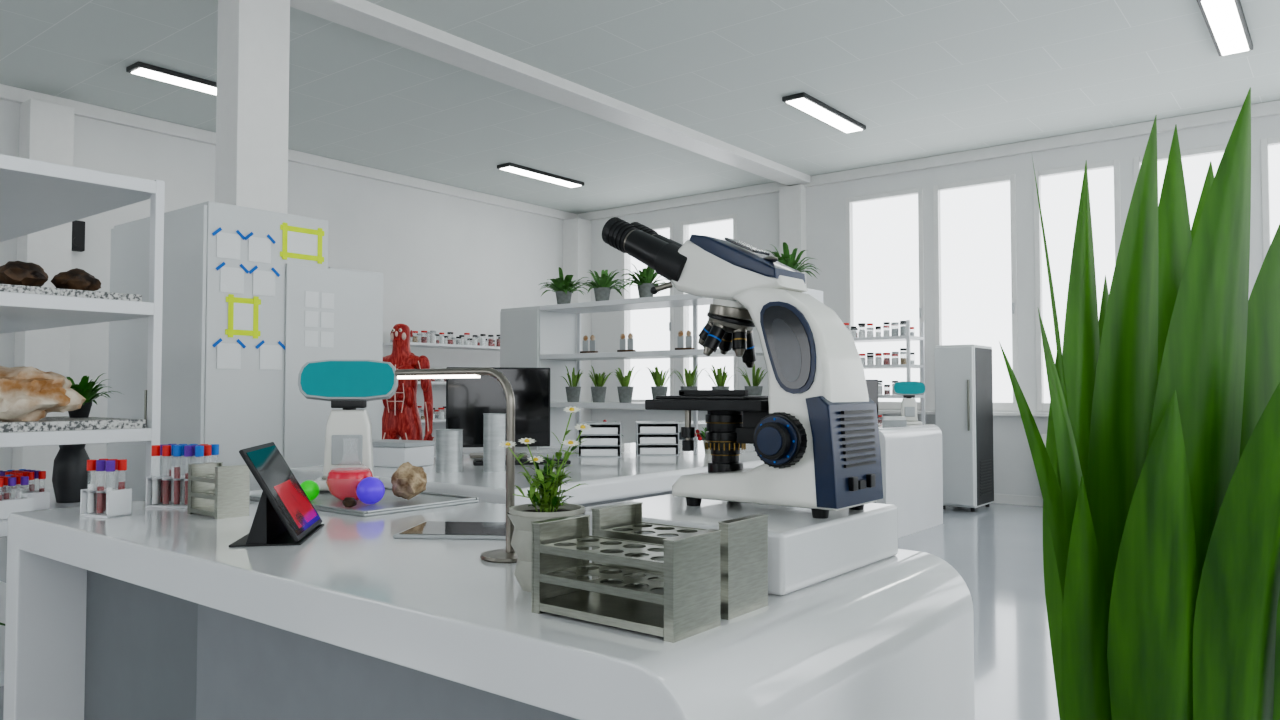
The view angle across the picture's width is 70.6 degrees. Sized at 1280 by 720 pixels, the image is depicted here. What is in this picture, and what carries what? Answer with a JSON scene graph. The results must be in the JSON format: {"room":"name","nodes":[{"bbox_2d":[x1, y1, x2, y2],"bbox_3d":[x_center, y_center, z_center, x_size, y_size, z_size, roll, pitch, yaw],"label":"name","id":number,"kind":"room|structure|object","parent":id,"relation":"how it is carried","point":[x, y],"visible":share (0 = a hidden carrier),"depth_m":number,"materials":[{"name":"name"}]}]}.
{"room":"science laboratory","nodes":[
{"label":"science laboratory","id":0,"kind":"room"},
{"bbox_2d":[215,0,289,213],"bbox_3d":[-2.448,-0.512,5.674,0.270,3.799,0.340,-1,-2,38],"label":"column","id":1,"kind":"structure","parent":0,"point":[253,40],"depth_m":5.60,"materials":[{"name":"paint"}]},
{"bbox_2d":[0,99,562,487],"bbox_3d":[-5.081,-0.425,8.300,0.200,3.800,13.100,-1,-2,38],"label":"wall","id":2,"kind":"structure","parent":0,"point":[447,263],"depth_m":10.76,"materials":[{"name":"paint"}]},
{"bbox_2d":[12,98,73,487],"bbox_3d":[-5.171,-0.381,7.821,0.250,3.680,0.340,-1,-2,38],"label":"column","id":3,"kind":"structure","parent":2,"relation":"attached to","point":[46,134],"depth_m":7.74,"materials":[{"name":"paint"}]},
{"bbox_2d":[72,220,84,251],"bbox_3d":[-5.066,-1.116,8.120,0.074,0.270,0.120,-1,-2,38],"label":"wall speaker","id":4,"kind":"object","parent":2,"relation":"attached to","point":[78,227],"visible":0.74,"depth_m":8.10,"materials":[{"name":"black plastic"}]},
{"bbox_2d":[0,84,576,219],"bbox_3d":[-4.979,-2.267,8.280,0.060,0.120,13.100,-1,-2,38],"label":"trim","id":5,"kind":"structure","parent":2,"relation":"attached to","point":[9,93],"depth_m":9.85,"materials":[{"name":"paint"}]},
{"bbox_2d":[0,503,1059,719],"bbox_3d":[-0.129,1.394,4.327,12.820,0.100,13.500,-1,-2,38],"label":"floor","id":6,"kind":"structure","parent":0,"point":[996,549],"depth_m":5.25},
{"bbox_2d":[0,154,164,685],"bbox_3d":[-2.639,0.349,3.361,1.880,1.925,0.820,-1,-2,38],"label":"storage shelf","id":7,"kind":"object","parent":6,"relation":"on","point":[35,195],"visible":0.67,"depth_m":3.09,"materials":[{"name":"white metal"}]},
{"bbox_2d":[0,475,32,520],"bbox_3d":[-2.006,0.430,2.820,0.140,0.128,0.140,-1,-2,33],"label":"tube rack","id":8,"kind":"object","parent":7,"relation":"in","point":[12,502],"visible":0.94,"depth_m":2.81,"materials":[{"name":"white plastic"}]},
{"bbox_2d":[0,469,49,510],"bbox_3d":[-2.081,0.437,3.032,0.175,0.128,0.105,-1,-2,33],"label":"tube rack","id":9,"kind":"object","parent":7,"relation":"in","point":[41,498],"visible":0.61,"depth_m":3.01,"materials":[{"name":"white plastic"}]},
{"bbox_2d":[0,284,141,301],"bbox_3d":[-2.104,-0.214,2.983,0.510,0.025,0.660,-1,-2,38],"label":"granite slab","id":10,"kind":"object","parent":7,"relation":"on","point":[3,287],"visible":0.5,"depth_m":2.91,"materials":[{"name":"white stone"}]},
{"bbox_2d":[0,261,47,286],"bbox_3d":[-1.972,-0.269,2.882,0.153,0.091,0.146,-1,-2,38],"label":"rock","id":11,"kind":"object","parent":10,"relation":"on","point":[12,272],"visible":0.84,"depth_m":2.84,"materials":[{"name":"brown stone"}]},
{"bbox_2d":[51,268,100,290],"bbox_3d":[-1.894,-0.262,3.035,0.155,0.094,0.144,-1,-2,38],"label":"rock","id":12,"kind":"object","parent":10,"relation":"on","point":[77,279],"visible":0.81,"depth_m":2.99,"materials":[{"name":"brown stone"}]},
{"bbox_2d":[52,444,90,502],"bbox_3d":[-2.041,0.405,3.244,0.120,0.205,0.120,-1,-2,38],"label":"vase","id":13,"kind":"object","parent":7,"relation":"on","point":[70,475],"visible":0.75,"depth_m":3.20,"materials":[{"name":"grey ceramic"}]},
{"bbox_2d":[0,416,145,432],"bbox_3d":[-2.138,0.215,3.008,0.610,0.030,0.680,-1,-2,38],"label":"granite slab","id":14,"kind":"object","parent":7,"relation":"on","point":[56,423],"visible":0.81,"depth_m":2.94,"materials":[{"name":"white stone"}]},
{"bbox_2d":[0,366,85,421],"bbox_3d":[-2.010,0.117,2.936,0.305,0.199,0.306,0,-2,-13],"label":"boulder","id":15,"kind":"object","parent":14,"relation":"on","point":[30,393],"visible":0.93,"depth_m":2.88,"materials":[{"name":"beige stone"}]},
{"bbox_2d":[66,373,121,417],"bbox_3d":[-2.022,0.128,3.286,0.265,0.162,0.242,-1,-2,38],"label":"potted fern","id":16,"kind":"object","parent":14,"relation":"on","point":[86,389],"visible":0.49,"depth_m":3.25,"materials":[{"name":"green plant"}]},
{"bbox_2d":[106,201,327,501],"bbox_3d":[-2.232,0.317,4.717,1.040,2.080,0.670,-1,-2,38],"label":"tall cabinet","id":17,"kind":"object","parent":6,"relation":"on","point":[236,410],"visible":0.33,"depth_m":4.35,"materials":[{"name":"paint"}]},
{"bbox_2d":[212,227,244,259],"bbox_3d":[-1.942,-0.550,4.265,0.004,0.143,0.163,-1,-2,38],"label":"note","id":18,"kind":"object","parent":17,"relation":"attached to","point":[228,245],"visible":1,"depth_m":4.26,"materials":[{"name":"paper"}]},
{"bbox_2d":[212,338,245,368],"bbox_3d":[-1.936,-0.030,4.256,0.004,0.143,0.163,-1,-2,38],"label":"note","id":19,"kind":"object","parent":17,"relation":"attached to","point":[228,354],"visible":1,"depth_m":4.25,"materials":[{"name":"paper"}]},
{"bbox_2d":[216,262,248,293],"bbox_3d":[-1.930,-0.390,4.276,0.004,0.143,0.163,-1,-2,38],"label":"note","id":20,"kind":"object","parent":17,"relation":"attached to","point":[231,279],"visible":1,"depth_m":4.27,"materials":[{"name":"paper"}]},
{"bbox_2d":[225,294,260,338],"bbox_3d":[-1.896,-0.207,4.316,0.004,0.204,0.174,-1,-2,38],"label":"paper","id":21,"kind":"object","parent":17,"relation":"attached to","point":[243,313],"visible":1,"depth_m":4.32,"materials":[{"name":"yellow paper"}]},
{"bbox_2d":[245,232,275,263],"bbox_3d":[-1.846,-0.546,4.387,0.004,0.143,0.163,-1,-2,38],"label":"note","id":22,"kind":"object","parent":17,"relation":"attached to","point":[259,249],"visible":1,"depth_m":4.38,"materials":[{"name":"paper"}]},
{"bbox_2d":[249,265,279,295],"bbox_3d":[-1.831,-0.386,4.401,0.004,0.143,0.163,-1,-2,38],"label":"note","id":23,"kind":"object","parent":17,"relation":"attached to","point":[263,281],"visible":1,"depth_m":4.40,"materials":[{"name":"paper"}]},
{"bbox_2d":[256,340,284,369],"bbox_3d":[-1.806,-0.025,4.421,0.004,0.143,0.163,-1,-2,38],"label":"note","id":24,"kind":"object","parent":17,"relation":"attached to","point":[270,355],"visible":1,"depth_m":4.42,"materials":[{"name":"paper"}]},
{"bbox_2d":[280,222,323,263],"bbox_3d":[-1.707,-0.589,4.568,0.004,0.184,0.244,-1,-2,38],"label":"paper","id":25,"kind":"object","parent":17,"relation":"attached to","point":[297,242],"visible":1,"depth_m":4.56,"materials":[{"name":"yellow paper"}]},
{"bbox_2d":[283,263,382,467],"bbox_3d":[-1.581,0.066,4.696,0.015,1.080,0.570,-1,-2,38],"label":"whiteboard","id":26,"kind":"object","parent":17,"relation":"attached to","point":[331,314],"visible":0.7,"depth_m":4.62,"materials":[{"name":"paint"}]},
{"bbox_2d":[328,267,382,274],"bbox_3d":[-1.916,0.450,5.113,1.040,1.840,0.330,-1,-2,38],"label":"tall cabinet","id":27,"kind":"object","parent":6,"relation":"on","point":[328,267],"visible":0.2,"depth_m":4.81,"materials":[{"name":"paint"}]},
{"bbox_2d":[382,323,433,440],"bbox_3d":[-1.815,0.576,6.862,0.526,1.704,0.516,0,-2,8],"label":"model","id":28,"kind":"object","parent":6,"relation":"on","point":[401,418],"visible":0.28,"depth_m":6.80},
{"bbox_2d":[383,342,499,456],"bbox_3d":[-2.199,0.624,11.279,0.450,1.900,2.200,-1,-2,38],"label":"shelf","id":29,"kind":"object","parent":6,"relation":"on","point":[412,344],"visible":0.02,"depth_m":10.87,"materials":[{"name":"white laminate"}]},
{"bbox_2d":[433,406,445,418],"label":"jars","id":30,"kind":"object","parent":29,"relation":"in","point":[440,415],"depth_m":10.82,"materials":[{"name":"clear glass"}]},
{"bbox_2d":[410,331,499,346],"label":"jars","id":31,"kind":"object","parent":29,"relation":"in","point":[432,339],"depth_m":11.11,"materials":[{"name":"clear glass"}]},
{"bbox_2d":[3,490,974,719],"bbox_3d":[-0.490,0.821,1.967,2.120,0.890,0.900,-1,-2,38],"label":"lab bench","id":32,"kind":"object","parent":6,"relation":"on","point":[147,613],"visible":0.91,"depth_m":1.54,"materials":[{"name":"white plastic"}]},
{"bbox_2d":[80,459,131,517],"bbox_3d":[-1.317,0.315,2.228,0.096,0.138,0.064,-1,-2,21],"label":"tube rack","id":33,"kind":"object","parent":32,"relation":"on","point":[99,502],"visible":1,"depth_m":2.22,"materials":[{"name":"white plastic"}]},
{"bbox_2d":[145,444,218,508],"bbox_3d":[-1.218,0.309,2.418,0.160,0.163,0.096,0,-2,10],"label":"tube rack","id":34,"kind":"object","parent":32,"relation":"on","point":[170,490],"visible":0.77,"depth_m":2.39,"materials":[{"name":"white plastic"}]},
{"bbox_2d":[187,462,249,518],"bbox_3d":[-1.048,0.322,2.245,0.152,0.125,0.082,-1,-2,38],"label":"test tube rack","id":35,"kind":"object","parent":32,"relation":"on","point":[215,490],"visible":0.95,"depth_m":2.21,"materials":[{"name":"metal"}]},
{"bbox_2d":[229,442,323,546],"bbox_3d":[-0.767,0.278,1.928,0.135,0.191,0.270,0,-2,-10],"label":"tablet","id":36,"kind":"object","parent":32,"relation":"on","point":[285,515],"visible":1,"depth_m":1.86,"materials":[{"name":"black plastic"}]},
{"bbox_2d":[249,487,478,516],"bbox_3d":[-0.794,0.387,2.533,0.600,0.014,0.370,-1,-2,38],"label":"tray","id":37,"kind":"object","parent":32,"relation":"on","point":[390,503],"visible":0.56,"depth_m":2.40,"materials":[{"name":"metal"}]},
{"bbox_2d":[300,480,319,500],"bbox_3d":[-0.903,0.356,2.461,0.056,0.056,0.056,-1,-2,38],"label":"ball","id":38,"kind":"object","parent":37,"relation":"on","point":[311,489],"visible":0.68,"depth_m":2.44,"materials":[{"name":"green plastic"}]},
{"bbox_2d":[298,360,397,490],"bbox_3d":[-0.882,0.192,2.718,0.290,0.387,0.140,0,-2,-8],"label":"digital balance","id":39,"kind":"object","parent":37,"relation":"on","point":[348,384],"visible":0.77,"depth_m":2.73,"materials":[{"name":"plastic"}]},
{"bbox_2d":[326,467,372,499],"bbox_3d":[-0.793,0.299,2.472,0.128,0.169,0.128,-1,-2,38],"label":"bowl","id":40,"kind":"object","parent":37,"relation":"on","point":[341,483],"visible":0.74,"depth_m":2.42,"materials":[{"name":"red glass"}]},
{"bbox_2d":[342,497,356,506],"bbox_3d":[-0.742,0.364,2.309,0.041,0.025,0.032,0,-2,10],"label":"pebble","id":41,"kind":"object","parent":37,"relation":"on","point":[348,501],"visible":1,"depth_m":2.30,"materials":[{"name":"brown stone"}]},
{"bbox_2d":[356,477,384,503],"bbox_3d":[-0.707,0.343,2.370,0.072,0.072,0.072,-1,-2,38],"label":"ball","id":42,"kind":"object","parent":37,"relation":"on","point":[370,490],"visible":1,"depth_m":2.35,"materials":[{"name":"blue plastic"}]},
{"bbox_2d":[391,462,426,499],"bbox_3d":[-0.629,0.330,2.464,0.094,0.102,0.102,0,-2,-10],"label":"rock","id":43,"kind":"object","parent":37,"relation":"on","point":[408,481],"visible":1,"depth_m":2.43,"materials":[{"name":"beige stone"}]},
{"bbox_2d":[393,521,505,539],"bbox_3d":[-0.383,0.371,1.973,0.250,0.009,0.200,0,-2,5],"label":"tablet","id":44,"kind":"object","parent":32,"relation":"on","point":[426,529],"visible":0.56,"depth_m":1.92,"materials":[{"name":"black glass"}]},
{"bbox_2d":[395,367,517,562],"bbox_3d":[-0.352,0.192,1.763,0.395,0.353,0.110,-1,-2,38],"label":"desk lamp","id":45,"kind":"object","parent":32,"relation":"on","point":[508,555],"visible":0.88,"depth_m":1.67,"materials":[{"name":"metal"}]},
{"bbox_2d":[500,406,590,591],"bbox_3d":[-0.151,0.215,1.426,0.152,0.284,0.125,-1,-2,38],"label":"daisy","id":46,"kind":"object","parent":32,"relation":"on","point":[546,505],"visible":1,"depth_m":1.41,"materials":[{"name":"plant"}]},
{"bbox_2d":[531,514,720,642],"bbox_3d":[-0.023,0.288,1.226,0.247,0.125,0.107,-1,-2,38],"label":"test tube rack","id":47,"kind":"object","parent":32,"relation":"on","point":[689,605],"visible":1,"depth_m":1.19,"materials":[{"name":"metal"}]},
{"bbox_2d":[591,502,767,619],"bbox_3d":[0.056,0.289,1.336,0.247,0.130,0.107,-1,-2,38],"label":"test tube rack","id":48,"kind":"object","parent":32,"relation":"on","point":[743,540],"visible":0.49,"depth_m":1.28,"materials":[{"name":"metal"}]},
{"bbox_2d":[585,494,897,595],"bbox_3d":[0.176,0.318,1.661,0.445,0.095,0.440,-1,-2,38],"label":"plinth","id":49,"kind":"object","parent":32,"relation":"on","point":[804,550],"visible":0.53,"depth_m":1.52,"materials":[{"name":"white plastic"}]},
{"bbox_2d":[602,217,882,518],"bbox_3d":[0.169,-0.013,1.728,0.554,0.572,0.290,-1,-2,38],"label":"microscope","id":50,"kind":"object","parent":32,"relation":"on","point":[815,432],"visible":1,"depth_m":1.60,"materials":[{"name":"plastic"}]},
{"bbox_2d":[290,440,763,506],"bbox_3d":[-0.089,0.870,4.217,1.300,0.840,2.650,-1,-2,38],"label":"bench","id":51,"kind":"object","parent":6,"relation":"on","point":[630,476],"visible":0.02,"depth_m":3.39,"materials":[{"name":"white plastic"}]},
{"bbox_2d":[372,439,434,467],"bbox_3d":[-1.007,0.383,3.716,0.264,0.100,0.184,-1,-2,27],"label":"box","id":52,"kind":"object","parent":51,"relation":"on","point":[393,453],"visible":0.73,"depth_m":3.63,"materials":[{"name":"white plastic"}]},
{"bbox_2d":[435,429,462,472],"bbox_3d":[-0.724,0.344,3.430,0.106,0.160,0.106,-1,-2,38],"label":"canister","id":53,"kind":"object","parent":51,"relation":"on","point":[449,442],"visible":1,"depth_m":3.39,"materials":[{"name":"metal"}]},
{"bbox_2d":[483,413,505,471],"bbox_3d":[-0.556,0.315,3.450,0.090,0.220,0.090,-1,-2,38],"label":"canister","id":54,"kind":"object","parent":51,"relation":"on","point":[494,424],"visible":0.96,"depth_m":3.41,"materials":[{"name":"metal"}]},
{"bbox_2d":[446,367,549,457],"bbox_3d":[-0.661,0.242,4.220,0.480,0.415,0.180,0,-2,-12],"label":"computer monitor","id":55,"kind":"object","parent":51,"relation":"on","point":[467,399],"visible":0.66,"depth_m":4.20,"materials":[{"name":"plastic"}]},
{"bbox_2d":[473,458,570,465],"bbox_3d":[-0.497,0.427,3.796,0.400,0.019,0.120,0,-2,-12],"label":"keyboard","id":56,"kind":"object","parent":51,"relation":"on","point":[478,462],"visible":0.45,"depth_m":3.75,"materials":[{"name":"black plastic"}]},
{"bbox_2d":[578,422,620,456],"bbox_3d":[-0.191,0.375,4.282,0.200,0.155,0.240,0,-2,-2],"label":"trays","id":57,"kind":"object","parent":51,"relation":"on","point":[604,438],"visible":0.89,"depth_m":4.17,"materials":[{"name":"grey plastic"}]},
{"bbox_2d":[636,421,678,455],"bbox_3d":[0.082,0.378,4.385,0.200,0.155,0.240,0,-2,-2],"label":"trays","id":58,"kind":"object","parent":51,"relation":"on","point":[653,438],"visible":1,"depth_m":4.28,"materials":[{"name":"grey plastic"}]},
{"bbox_2d":[695,427,710,453],"bbox_3d":[0.354,0.382,4.411,0.187,0.150,0.198,0,-2,12],"label":"flower","id":59,"kind":"object","parent":51,"relation":"on","point":[697,433],"visible":0.19,"depth_m":4.39,"materials":[{"name":"green plant"}]},
{"bbox_2d":[500,288,822,450],"bbox_3d":[0.044,0.498,6.263,2.510,1.820,0.435,-1,-2,38],"label":"shelving","id":60,"kind":"object","parent":6,"relation":"on","point":[544,336],"visible":0.39,"depth_m":6.69,"materials":[{"name":"paint"}]},
{"bbox_2d":[539,267,589,303],"bbox_3d":[-0.564,-0.538,6.756,0.432,0.284,0.389,0,-2,11],"label":"potted fern","id":61,"kind":"object","parent":60,"relation":"on","point":[563,288],"visible":0.97,"depth_m":6.69,"materials":[{"name":"plant"}]},
{"bbox_2d":[559,367,582,401],"bbox_3d":[-0.484,0.175,6.688,0.144,0.274,0.207,-1,-2,38],"label":"seedling","id":62,"kind":"object","parent":60,"relation":"on","point":[572,392],"visible":0.98,"depth_m":6.66,"materials":[{"name":"plant"}]},
{"bbox_2d":[580,335,597,352],"bbox_3d":[-0.369,-0.112,6.543,0.120,0.137,0.060,-1,-2,27],"label":"stand","id":63,"kind":"object","parent":60,"relation":"on","point":[585,338],"visible":0.92,"depth_m":6.53,"materials":[{"name":"grey plastic"}]},
{"bbox_2d":[589,367,611,401],"bbox_3d":[-0.291,0.172,6.527,0.206,0.268,0.223,0,-2,5],"label":"seedling","id":64,"kind":"object","parent":60,"relation":"on","point":[598,392],"visible":0.98,"depth_m":6.50,"materials":[{"name":"plant"}]},
{"bbox_2d":[574,270,628,300],"bbox_3d":[-0.244,-0.536,6.538,0.419,0.265,0.393,-1,-2,38],"label":"potted fern","id":65,"kind":"object","parent":60,"relation":"on","point":[602,284],"visible":0.95,"depth_m":6.48,"materials":[{"name":"plant"}]},
{"bbox_2d":[615,366,637,402],"bbox_3d":[-0.126,0.172,6.369,0.208,0.258,0.203,-1,-2,38],"label":"seedling","id":66,"kind":"object","parent":60,"relation":"on","point":[625,393],"visible":1,"depth_m":6.34,"materials":[{"name":"plant"}]},
{"bbox_2d":[617,333,635,351],"bbox_3d":[-0.094,-0.119,6.326,0.120,0.138,0.060,-1,-2,27],"label":"stand","id":67,"kind":"object","parent":60,"relation":"on","point":[622,336],"visible":0.91,"depth_m":6.32,"materials":[{"name":"grey glass"}]},
{"bbox_2d":[617,263,674,297],"bbox_3d":[0.022,-0.543,6.284,0.408,0.262,0.376,1,-2,-25],"label":"potted fern","id":68,"kind":"object","parent":60,"relation":"on","point":[647,275],"visible":0.8,"depth_m":6.22,"materials":[{"name":"plant"}]},
{"bbox_2d":[647,366,674,398],"bbox_3d":[0.133,0.168,6.204,0.206,0.255,0.223,2,-2,-39],"label":"seedling","id":69,"kind":"object","parent":60,"relation":"on","point":[658,389],"visible":0.96,"depth_m":6.17,"materials":[{"name":"plant"}]},
{"bbox_2d":[675,330,694,349],"bbox_3d":[0.298,-0.129,6.016,0.120,0.137,0.060,-1,-2,27],"label":"stand","id":70,"kind":"object","parent":60,"relation":"on","point":[680,338],"visible":0.92,"depth_m":6.01,"materials":[{"name":"grey glass"}]},
{"bbox_2d":[674,364,704,389],"bbox_3d":[0.305,0.159,6.039,0.241,0.262,0.183,1,-2,-23],"label":"seedling","id":71,"kind":"object","parent":60,"relation":"on","point":[689,377],"visible":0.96,"depth_m":6.01,"materials":[{"name":"plant"}]},
{"bbox_2d":[703,365,732,389],"bbox_3d":[0.520,0.160,5.888,0.209,0.251,0.220,1,-2,-34],"label":"seedling","id":72,"kind":"object","parent":60,"relation":"on","point":[720,378],"visible":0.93,"depth_m":5.85,"materials":[{"name":"plant"}]},
{"bbox_2d":[737,364,766,395],"bbox_3d":[0.734,0.149,5.762,0.251,0.264,0.158,1,-2,-18],"label":"seedling","id":73,"kind":"object","parent":60,"relation":"on","point":[755,390],"visible":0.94,"depth_m":5.71,"materials":[{"name":"plant"}]},
{"bbox_2d":[763,242,819,276],"bbox_3d":[0.911,-0.581,5.551,0.378,0.288,0.411,-1,-2,38],"label":"potted fern","id":74,"kind":"object","parent":60,"relation":"on","point":[788,259],"visible":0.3,"depth_m":5.50,"materials":[{"name":"plant"}]},
{"bbox_2d":[679,420,942,537],"bbox_3d":[1.444,1.032,8.349,2.280,0.890,1.260,-1,-2,38],"label":"lab bench","id":75,"kind":"object","parent":6,"relation":"on","point":[911,455],"visible":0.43,"depth_m":7.62,"materials":[{"name":"white plastic"}]},
{"bbox_2d":[866,380,879,425],"bbox_3d":[1.907,0.369,7.794,0.340,0.400,0.180,1,-2,-24],"label":"computer monitor","id":76,"kind":"object","parent":75,"relation":"on","point":[872,385],"visible":0.23,"depth_m":7.82,"materials":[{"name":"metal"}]},
{"bbox_2d":[882,416,906,425],"bbox_3d":[2.200,0.529,7.806,0.200,0.080,0.160,-1,-2,15],"label":"trays","id":77,"kind":"object","parent":75,"relation":"on","point":[888,420],"visible":1,"depth_m":7.74,"materials":[{"name":"grey plastic"}]},
{"bbox_2d":[892,381,925,424],"bbox_3d":[2.417,0.385,8.086,0.290,0.387,0.140,0,-2,3],"label":"digital balance","id":78,"kind":"object","parent":75,"relation":"on","point":[908,389],"visible":0.81,"depth_m":8.09,"materials":[{"name":"plastic"}]},
{"bbox_2d":[853,320,924,423],"bbox_3d":[2.320,0.567,9.240,1.070,1.880,0.400,-1,-2,38],"label":"shelf","id":79,"kind":"object","parent":6,"relation":"on","point":[907,338],"visible":0.21,"depth_m":8.97,"materials":[{"name":"white metal"}]},
{"bbox_2d":[843,321,913,337],"label":"jars","id":80,"kind":"object","parent":79,"relation":"in","point":[861,332],"depth_m":9.11,"materials":[{"name":"clear glass"}]},
{"bbox_2d":[859,348,914,364],"label":"jars","id":81,"kind":"object","parent":79,"relation":"in","point":[870,356],"depth_m":9.05,"materials":[{"name":"clear glass"}]},
{"bbox_2d":[878,380,897,394],"label":"jars","id":82,"kind":"object","parent":79,"relation":"in","point":[887,392],"depth_m":9.03,"materials":[{"name":"clear glass"}]},
{"bbox_2d":[934,344,993,511],"bbox_3d":[3.301,0.680,9.198,0.398,1.650,0.645,-1,-2,38],"label":"refrigerator","id":83,"kind":"object","parent":6,"relation":"on","point":[963,373],"visible":0.94,"depth_m":8.98,"materials":[{"name":"paint"}]},
{"bbox_2d":[1041,434,1046,446],"bbox_3d":[4.772,1.112,8.649,1.730,0.750,0.100,-1,-2,38],"label":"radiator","id":84,"kind":"object","parent":6,"relation":"on","point":[1044,436],"visible":0.02,"depth_m":9.13,"materials":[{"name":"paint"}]},
{"bbox_2d":[999,87,1279,719],"bbox_3d":[0.700,0.452,1.102,0.454,1.570,0.400,-1,-2,38],"label":"plant","id":85,"kind":"object","parent":6,"relation":"on","point":[1158,467],"visible":1,"depth_m":1.04,"materials":[{"name":"green plant"}]},
{"bbox_2d":[0,0,1279,213],"bbox_3d":[-0.129,-2.504,4.456,12.820,0.100,13.500,-1,-2,38],"label":"ceiling","id":86,"kind":"structure","parent":0,"point":[924,78],"depth_m":7.52,"materials":[{"name":"paint"}]},
{"bbox_2d":[126,61,216,94],"bbox_3d":[-3.659,-2.322,7.711,0.220,0.047,1.280,-1,-2,38],"label":"ceiling light","id":87,"kind":"object","parent":86,"relation":"attached to","point":[138,68],"depth_m":7.41,"materials":[{"name":"white plastic"}]},
{"bbox_2d":[497,162,583,187],"bbox_3d":[-1.177,-2.217,10.884,0.220,0.047,1.280,-1,-2,38],"label":"ceiling light","id":88,"kind":"object","parent":86,"relation":"attached to","point":[510,167],"depth_m":10.77,"materials":[{"name":"white plastic"}]},
{"bbox_2d":[290,0,810,185],"bbox_3d":[-2.081,-2.359,5.949,0.300,0.090,13.030,-1,-2,38],"label":"ceiling beam","id":89,"kind":"structure","parent":86,"relation":"attached to","point":[363,16],"depth_m":7.32,"materials":[{"name":"white paint"}]},
{"bbox_2d":[782,92,865,132],"bbox_3d":[1.743,-2.298,8.452,0.220,0.047,1.280,-1,-2,38],"label":"ceiling light","id":90,"kind":"object","parent":86,"relation":"attached to","point":[804,102],"depth_m":8.34,"materials":[{"name":"white plastic"}]},
{"bbox_2d":[1197,0,1252,55],"bbox_3d":[4.138,-2.367,6.371,0.220,0.047,1.280,-1,-2,38],"label":"ceiling light","id":91,"kind":"object","parent":86,"relation":"attached to","point":[1225,20],"depth_m":6.33,"materials":[{"name":"white plastic"}]},
{"bbox_2d":[591,114,1279,496],"bbox_3d":[3.993,-0.382,9.607,12.420,3.800,0.200,-1,-2,38],"label":"wall","id":92,"kind":"structure","parent":0,"point":[1015,473],"depth_m":10.10,"materials":[{"name":"paint"}]},
{"bbox_2d":[563,218,591,439],"bbox_3d":[-0.918,-0.204,13.163,0.300,3.680,0.300,-1,-2,38],"label":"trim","id":93,"kind":"structure","parent":92,"relation":"attached to","point":[577,232],"depth_m":13.09,"materials":[{"name":"paint"}]},
{"bbox_2d":[621,223,672,401],"bbox_3d":[0.103,-0.614,12.574,0.910,2.500,0.120,-1,-2,38],"label":"window","id":94,"kind":"structure","parent":92,"relation":"in","point":[624,256],"depth_m":12.80,"materials":[{"name":"paint"}]},
{"bbox_2d":[680,214,737,389],"bbox_3d":[0.908,-0.634,11.939,0.900,2.500,0.120,-1,-2,38],"label":"window","id":95,"kind":"structure","parent":92,"relation":"in","point":[683,225],"depth_m":12.15,"materials":[{"name":"paint"}]},
{"bbox_2d":[779,184,806,286],"bbox_3d":[1.878,-0.283,11.058,0.300,3.700,0.140,-1,-2,38],"label":"column","id":96,"kind":"structure","parent":92,"relation":"attached to","point":[792,199],"depth_m":11.03,"materials":[{"name":"paint"}]},
{"bbox_2d":[584,408,1048,416],"bbox_3d":[3.881,0.566,9.434,12.420,0.035,0.160,-1,-2,38],"label":"trim","id":97,"kind":"structure","parent":92,"relation":"attached to","point":[879,411],"depth_m":9.88,"materials":[{"name":"paint"}]},
{"bbox_2d":[845,187,924,409],"bbox_3d":[2.822,-0.685,10.427,0.940,2.500,0.120,-1,-2,38],"label":"window","id":98,"kind":"structure","parent":92,"relation":"in","point":[848,201],"depth_m":10.42,"materials":[{"name":"paint"}]},
{"bbox_2d":[577,100,1279,220],"bbox_3d":[3.936,-2.225,9.548,12.360,0.120,0.060,-1,-2,38],"label":"trim","id":99,"kind":"structure","parent":92,"relation":"attached to","point":[1270,108],"depth_m":9.77,"materials":[{"name":"paint"}]},
{"bbox_2d":[933,174,1018,410],"bbox_3d":[3.631,-0.706,9.789,0.880,2.500,0.120,-1,-2,38],"label":"window","id":100,"kind":"structure","parent":92,"relation":"in","point":[1013,406],"depth_m":9.69,"materials":[{"name":"paint"}]},
{"bbox_2d":[993,494,1042,506],"bbox_3d":[3.924,1.464,9.460,12.420,0.100,0.020,-1,-2,38],"label":"baseboard","id":101,"kind":"structure","parent":92,"relation":"attached to","point":[998,498],"depth_m":9.43,"materials":[{"name":"paint"}]},
{"bbox_2d":[1033,160,1120,410],"bbox_3d":[4.435,-0.727,9.154,0.810,2.500,0.120,-1,-2,38],"label":"window","id":102,"kind":"structure","parent":92,"relation":"in","point":[1041,406],"depth_m":9.35,"materials":[{"name":"paint"}]},
{"bbox_2d":[1133,144,1226,187],"bbox_3d":[5.165,-0.746,8.578,0.810,2.500,0.120,-1,-2,38],"label":"window","id":103,"kind":"structure","parent":92,"relation":"in","point":[1137,161],"depth_m":8.58,"materials":[{"name":"paint"}]},
{"bbox_2d":[1260,137,1279,260],"bbox_3d":[5.977,-0.767,7.937,0.820,2.500,0.120,-1,-2,38],"label":"window","id":104,"kind":"structure","parent":92,"relation":"in","point":[1264,143],"depth_m":8.18,"materials":[{"name":"paint"}]}
]}

